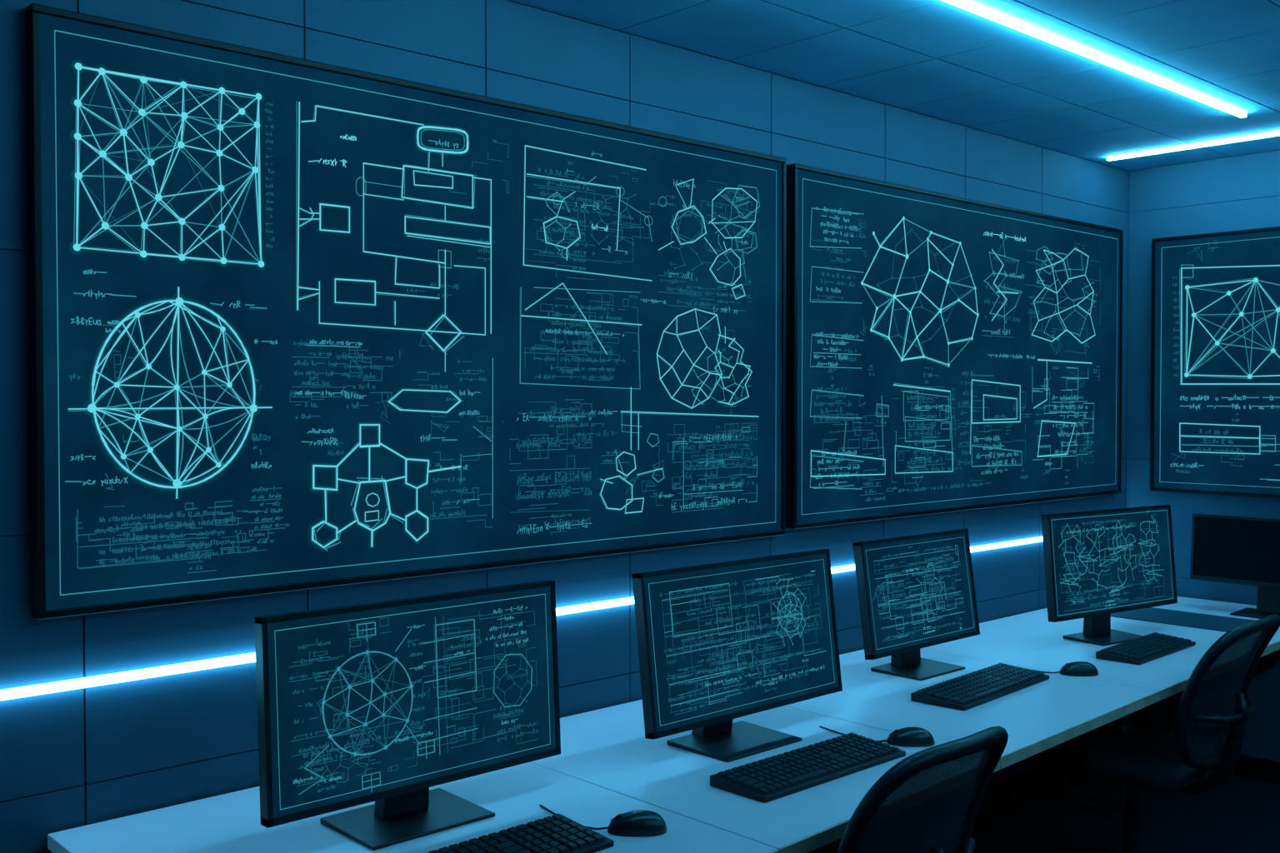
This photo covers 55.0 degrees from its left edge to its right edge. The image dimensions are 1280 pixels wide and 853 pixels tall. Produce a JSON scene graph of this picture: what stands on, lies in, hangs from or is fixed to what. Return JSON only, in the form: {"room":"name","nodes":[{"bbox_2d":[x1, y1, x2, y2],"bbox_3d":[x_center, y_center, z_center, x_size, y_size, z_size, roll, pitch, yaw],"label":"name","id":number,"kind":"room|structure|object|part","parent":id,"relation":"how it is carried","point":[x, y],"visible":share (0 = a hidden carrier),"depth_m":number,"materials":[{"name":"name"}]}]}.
{"room":"control room","nodes":[
{"label":"control room","id":0,"kind":"room"},
{"bbox_2d":[0,0,1128,852],"bbox_3d":[-0.401,0.211,3.264,7.050,2.650,0.120,-1,2,-43],"label":"wall","id":1,"kind":"structure","parent":0,"point":[71,759],"depth_m":3.03,"materials":[{"name":"paint"}]},
{"bbox_2d":[0,652,255,700],"bbox_3d":[-1.055,0.519,2.571,0.524,0.021,0.014,-1,2,-43],"label":"led light strip","id":2,"kind":"object","parent":1,"relation":"in","point":[51,687],"depth_m":2.55,"materials":[{"name":"white plastic"}]},
{"bbox_2d":[25,3,786,619],"bbox_3d":[-0.370,-0.238,3.174,2.248,1.202,0.040,-1,2,-43],"label":"board","id":3,"kind":"object","parent":1,"relation":"attached to","point":[294,323],"visible":1,"depth_m":2.89,"materials":[{"name":"blue glass"}]},
{"bbox_2d":[555,596,634,615],"bbox_3d":[-0.127,0.500,3.433,0.285,0.021,0.014,-1,2,-43],"label":"led light strip","id":4,"kind":"object","parent":1,"relation":"in","point":[628,601],"depth_m":3.42,"materials":[{"name":"white plastic"}]},
{"bbox_2d":[813,765,1070,852],"bbox_3d":[-0.356,1.492,3.243,7.050,0.090,0.012,-1,2,-43],"label":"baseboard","id":5,"kind":"structure","parent":1,"relation":"attached to","point":[998,792],"depth_m":4.93,"materials":[{"name":"black"}]},
{"bbox_2d":[785,163,1123,529],"bbox_3d":[1.313,-0.273,4.737,2.264,1.177,0.040,-1,2,-43],"label":"board","id":6,"kind":"object","parent":1,"relation":"attached to","point":[945,352],"visible":0.98,"depth_m":4.52,"materials":[{"name":"blue glass"}]},
{"bbox_2d":[970,536,1042,552],"bbox_3d":[1.462,0.469,4.909,0.540,0.021,0.014,-1,2,-43],"label":"led light strip","id":7,"kind":"object","parent":1,"relation":"in","point":[1000,545],"depth_m":4.89,"materials":[{"name":"white plastic"}]},
{"bbox_2d":[506,0,1279,171],"bbox_3d":[1.206,-1.137,1.507,7.290,0.120,4.840,-1,2,-43],"label":"ceiling","id":8,"kind":"structure","parent":0,"point":[938,59],"depth_m":3.72,"materials":[{"name":"paint"}]},
{"bbox_2d":[941,0,1246,117],"bbox_3d":[0.851,-1.104,3.212,3.650,0.018,0.020,-1,2,-43],"label":"led light strip","id":9,"kind":"object","parent":8,"relation":"in","point":[968,5],"visible":1,"depth_m":3.65,"materials":[{"name":"white plastic"}]},
{"bbox_2d":[1106,130,1279,160],"bbox_3d":[3.132,-1.123,4.055,0.020,0.016,3.310,-1,2,-43],"label":"led light strip","id":10,"kind":"object","parent":8,"relation":"in","point":[1274,133],"visible":1,"depth_m":4.99,"materials":[{"name":"white plastic"}]},
{"bbox_2d":[935,774,1279,852],"bbox_3d":[1.206,1.623,1.565,7.290,0.100,4.840,-1,2,-43],"label":"floor","id":11,"kind":"structure","parent":0,"point":[1242,814],"depth_m":4.66,"materials":[{"name":"carpet"}]},
{"bbox_2d":[47,762,779,852],"bbox_3d":[-0.443,1.185,2.404,1.007,0.740,1.092,-1,2,-43],"label":"office desk","id":12,"kind":"object","parent":11,"relation":"on","point":[229,822],"visible":0.51,"depth_m":2.48,"materials":[{"name":"laminate"}]},
{"bbox_2d":[254,580,560,850],"bbox_3d":[-0.463,0.582,2.545,0.700,0.460,0.210,-1,2,-43],"label":"computer monitor","id":13,"kind":"object","parent":12,"relation":"on","point":[385,703],"visible":1,"depth_m":2.49,"materials":[{"name":"black plastic"}]},
{"bbox_2d":[425,814,614,852],"bbox_3d":[-0.296,0.802,2.268,0.520,0.030,0.165,-1,2,-43],"label":"keyboard","id":14,"kind":"object","parent":12,"relation":"on","point":[557,833],"visible":1,"depth_m":2.36,"materials":[{"name":"black plastic"}]},
{"bbox_2d":[539,804,666,836],"bbox_3d":[-0.093,0.792,2.514,0.309,0.038,0.087,1,1,26],"label":"computer mouse","id":15,"kind":"object","parent":12,"relation":"on","point":[637,822],"visible":0.95,"depth_m":2.45,"materials":[{"name":"plastic"}]},
{"bbox_2d":[530,700,1000,852],"bbox_3d":[0.228,1.171,3.056,0.857,0.740,1.050,-1,2,-43],"label":"office desk","id":16,"kind":"object","parent":11,"relation":"on","point":[607,748],"visible":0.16,"depth_m":2.86,"materials":[{"name":"laminate"}]},
{"bbox_2d":[631,549,842,762],"bbox_3d":[0.296,0.573,3.154,0.720,0.452,0.210,-1,2,-43],"label":"computer monitor","id":17,"kind":"object","parent":16,"relation":"on","point":[719,643],"visible":1,"depth_m":3.13,"materials":[{"name":"black plastic"}]},
{"bbox_2d":[710,732,905,803],"bbox_3d":[0.402,0.790,2.875,0.520,0.030,0.165,-1,2,-43],"label":"keyboard","id":18,"kind":"object","parent":16,"relation":"on","point":[774,777],"visible":1,"depth_m":2.83,"materials":[{"name":"black plastic"}]},
{"bbox_2d":[819,725,934,746],"bbox_3d":[0.596,0.779,3.147,0.310,0.038,0.085,1,1,26],"label":"computer mouse","id":19,"kind":"object","parent":16,"relation":"on","point":[906,737],"visible":0.94,"depth_m":3.08,"materials":[{"name":"plastic"}]},
{"bbox_2d":[836,725,1008,852],"bbox_3d":[0.400,1.071,2.634,0.650,0.956,0.724,-1,2,-43],"label":"office chair","id":20,"kind":"object","parent":11,"relation":"on","point":[992,742],"visible":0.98,"depth_m":2.38,"materials":[{"name":"fabric"}]},
{"bbox_3d":[0.582,0.829,2.433,0.434,0.430,0.156,-1,2,-43],"label":"backrest","id":21,"kind":"part","parent":20,"relation":"part of","materials":[{"name":"black fabric"}]},
{"bbox_2d":[784,649,1159,852],"bbox_3d":[0.882,1.158,3.688,0.957,0.740,1.014,-1,2,-43],"label":"office desk","id":22,"kind":"object","parent":11,"relation":"on","point":[1039,717],"visible":0.2,"depth_m":3.47,"materials":[{"name":"laminate"}]},
{"bbox_2d":[852,528,979,680],"bbox_3d":[0.898,0.566,3.946,0.595,0.433,0.190,-1,2,-43],"label":"computer monitor","id":23,"kind":"object","parent":22,"relation":"on","point":[916,592],"visible":1,"depth_m":3.92,"materials":[{"name":"black plastic"}]},
{"bbox_2d":[910,663,1049,710],"bbox_3d":[1.026,0.773,3.677,0.170,0.030,0.540,1,2,43],"label":"keyboard","id":24,"kind":"object","parent":22,"relation":"on","point":[967,692],"visible":1,"depth_m":3.62,"materials":[{"name":"black plastic"}]},
{"bbox_2d":[999,661,1098,676],"bbox_3d":[1.300,0.763,3.931,0.310,0.038,0.085,1,1,26],"label":"computer mouse","id":25,"kind":"object","parent":22,"relation":"on","point":[1075,668],"visible":0.98,"depth_m":3.86,"materials":[{"name":"plastic"}]},
{"bbox_2d":[914,611,1271,852],"bbox_3d":[1.579,1.144,4.364,0.977,0.740,0.974,-1,2,-43],"label":"office desk","id":26,"kind":"object","parent":11,"relation":"on","point":[1028,640],"visible":0.47,"depth_m":4.32,"materials":[{"name":"laminate"}]},
{"bbox_2d":[1040,505,1177,646],"bbox_3d":[1.711,0.536,4.477,0.720,0.470,0.170,-1,1,-34],"label":"computer monitor","id":27,"kind":"object","parent":26,"relation":"on","point":[1098,564],"visible":1,"depth_m":4.44,"materials":[{"name":"black plastic"}]},
{"bbox_3d":[1.715,0.488,4.469,0.698,0.350,0.024,-1,-4,-34],"label":"panel","id":28,"kind":"part","parent":27,"relation":"part of","materials":[{"name":"blue glass"}]},
{"bbox_2d":[1095,632,1195,664],"bbox_3d":[1.747,0.761,4.234,0.470,0.030,0.150,-1,2,-45],"label":"keyboard","id":29,"kind":"object","parent":26,"relation":"on","point":[1139,651],"visible":1,"depth_m":4.18,"materials":[{"name":"black plastic"}]},
{"bbox_2d":[1033,596,1279,811],"bbox_3d":[2.228,1.130,4.995,0.827,0.740,0.932,-1,2,-43],"label":"office desk","id":30,"kind":"object","parent":11,"relation":"on","point":[1140,717],"visible":0.13,"depth_m":4.99,"materials":[{"name":"laminate"}]},
{"bbox_2d":[1110,607,1254,632],"bbox_3d":[2.118,0.761,4.907,0.320,0.003,0.680,-1,2,-43],"label":"desk pad","id":31,"kind":"object","parent":30,"relation":"on","point":[1212,622],"visible":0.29,"depth_m":4.86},
{"bbox_2d":[1190,513,1279,619],"bbox_3d":[2.522,0.564,4.923,0.170,0.395,0.600,-1,2,-43],"label":"computer monitor","id":32,"kind":"object","parent":30,"relation":"on","point":[1243,550],"visible":1,"depth_m":4.98,"materials":[{"name":"black plastic"}]},
{"bbox_3d":[2.513,0.502,4.914,0.024,0.248,0.578,4,-2,-43],"label":"panel","id":33,"kind":"part","parent":32,"relation":"part of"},
{"bbox_2d":[1040,614,1279,852],"bbox_3d":[1.629,1.044,3.926,0.650,0.956,0.724,-1,2,-43],"label":"office chair","id":34,"kind":"object","parent":11,"relation":"on","point":[1122,753],"visible":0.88,"depth_m":3.75,"materials":[{"name":"fabric"}]},
{"bbox_3d":[1.440,1.017,3.831,0.205,0.215,0.032,-1,2,-43],"label":"arm post","id":35,"kind":"part","parent":34,"relation":"part of","materials":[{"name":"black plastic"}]},
{"bbox_3d":[1.588,1.062,3.970,0.490,0.069,0.470,-1,2,-43],"label":"seat","id":36,"kind":"part","parent":34,"relation":"part of","materials":[{"name":"fabric"}]},
{"bbox_3d":[1.736,1.012,4.107,0.205,0.215,0.032,-1,2,-43],"label":"arm post","id":37,"kind":"part","parent":34,"relation":"part of","materials":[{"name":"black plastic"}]},
{"bbox_3d":[1.810,0.802,3.725,0.468,0.464,0.189,-1,2,-43],"label":"backrest frame","id":38,"kind":"part","parent":34,"relation":"part of","materials":[{"name":"black plastic"}]},
{"bbox_3d":[1.810,0.802,3.725,0.434,0.430,0.156,-1,2,-43],"label":"backrest","id":39,"kind":"part","parent":34,"relation":"part of","materials":[{"name":"black fabric"}]},
{"bbox_2d":[1124,150,1279,762],"bbox_3d":[3.791,0.196,4.019,0.120,2.650,4.720,-1,2,-43],"label":"wall","id":40,"kind":"structure","parent":0,"point":[1237,192],"depth_m":5.41,"materials":[{"name":"paint"}]},
{"bbox_2d":[1150,226,1279,498],"bbox_3d":[3.051,-0.257,4.689,0.040,1.127,2.222,-1,2,-43],"label":"board","id":41,"kind":"object","parent":40,"relation":"attached to","point":[1215,416],"visible":1,"depth_m":5.29,"materials":[{"name":"blue glass"}]},
{"bbox_2d":[1232,754,1279,784],"bbox_3d":[3.788,1.477,3.953,0.012,0.090,4.588,-1,2,-43],"label":"baseboard","id":42,"kind":"structure","parent":40,"relation":"attached to","point":[1248,767],"depth_m":5.20,"materials":[{"name":"black"}]}
]}

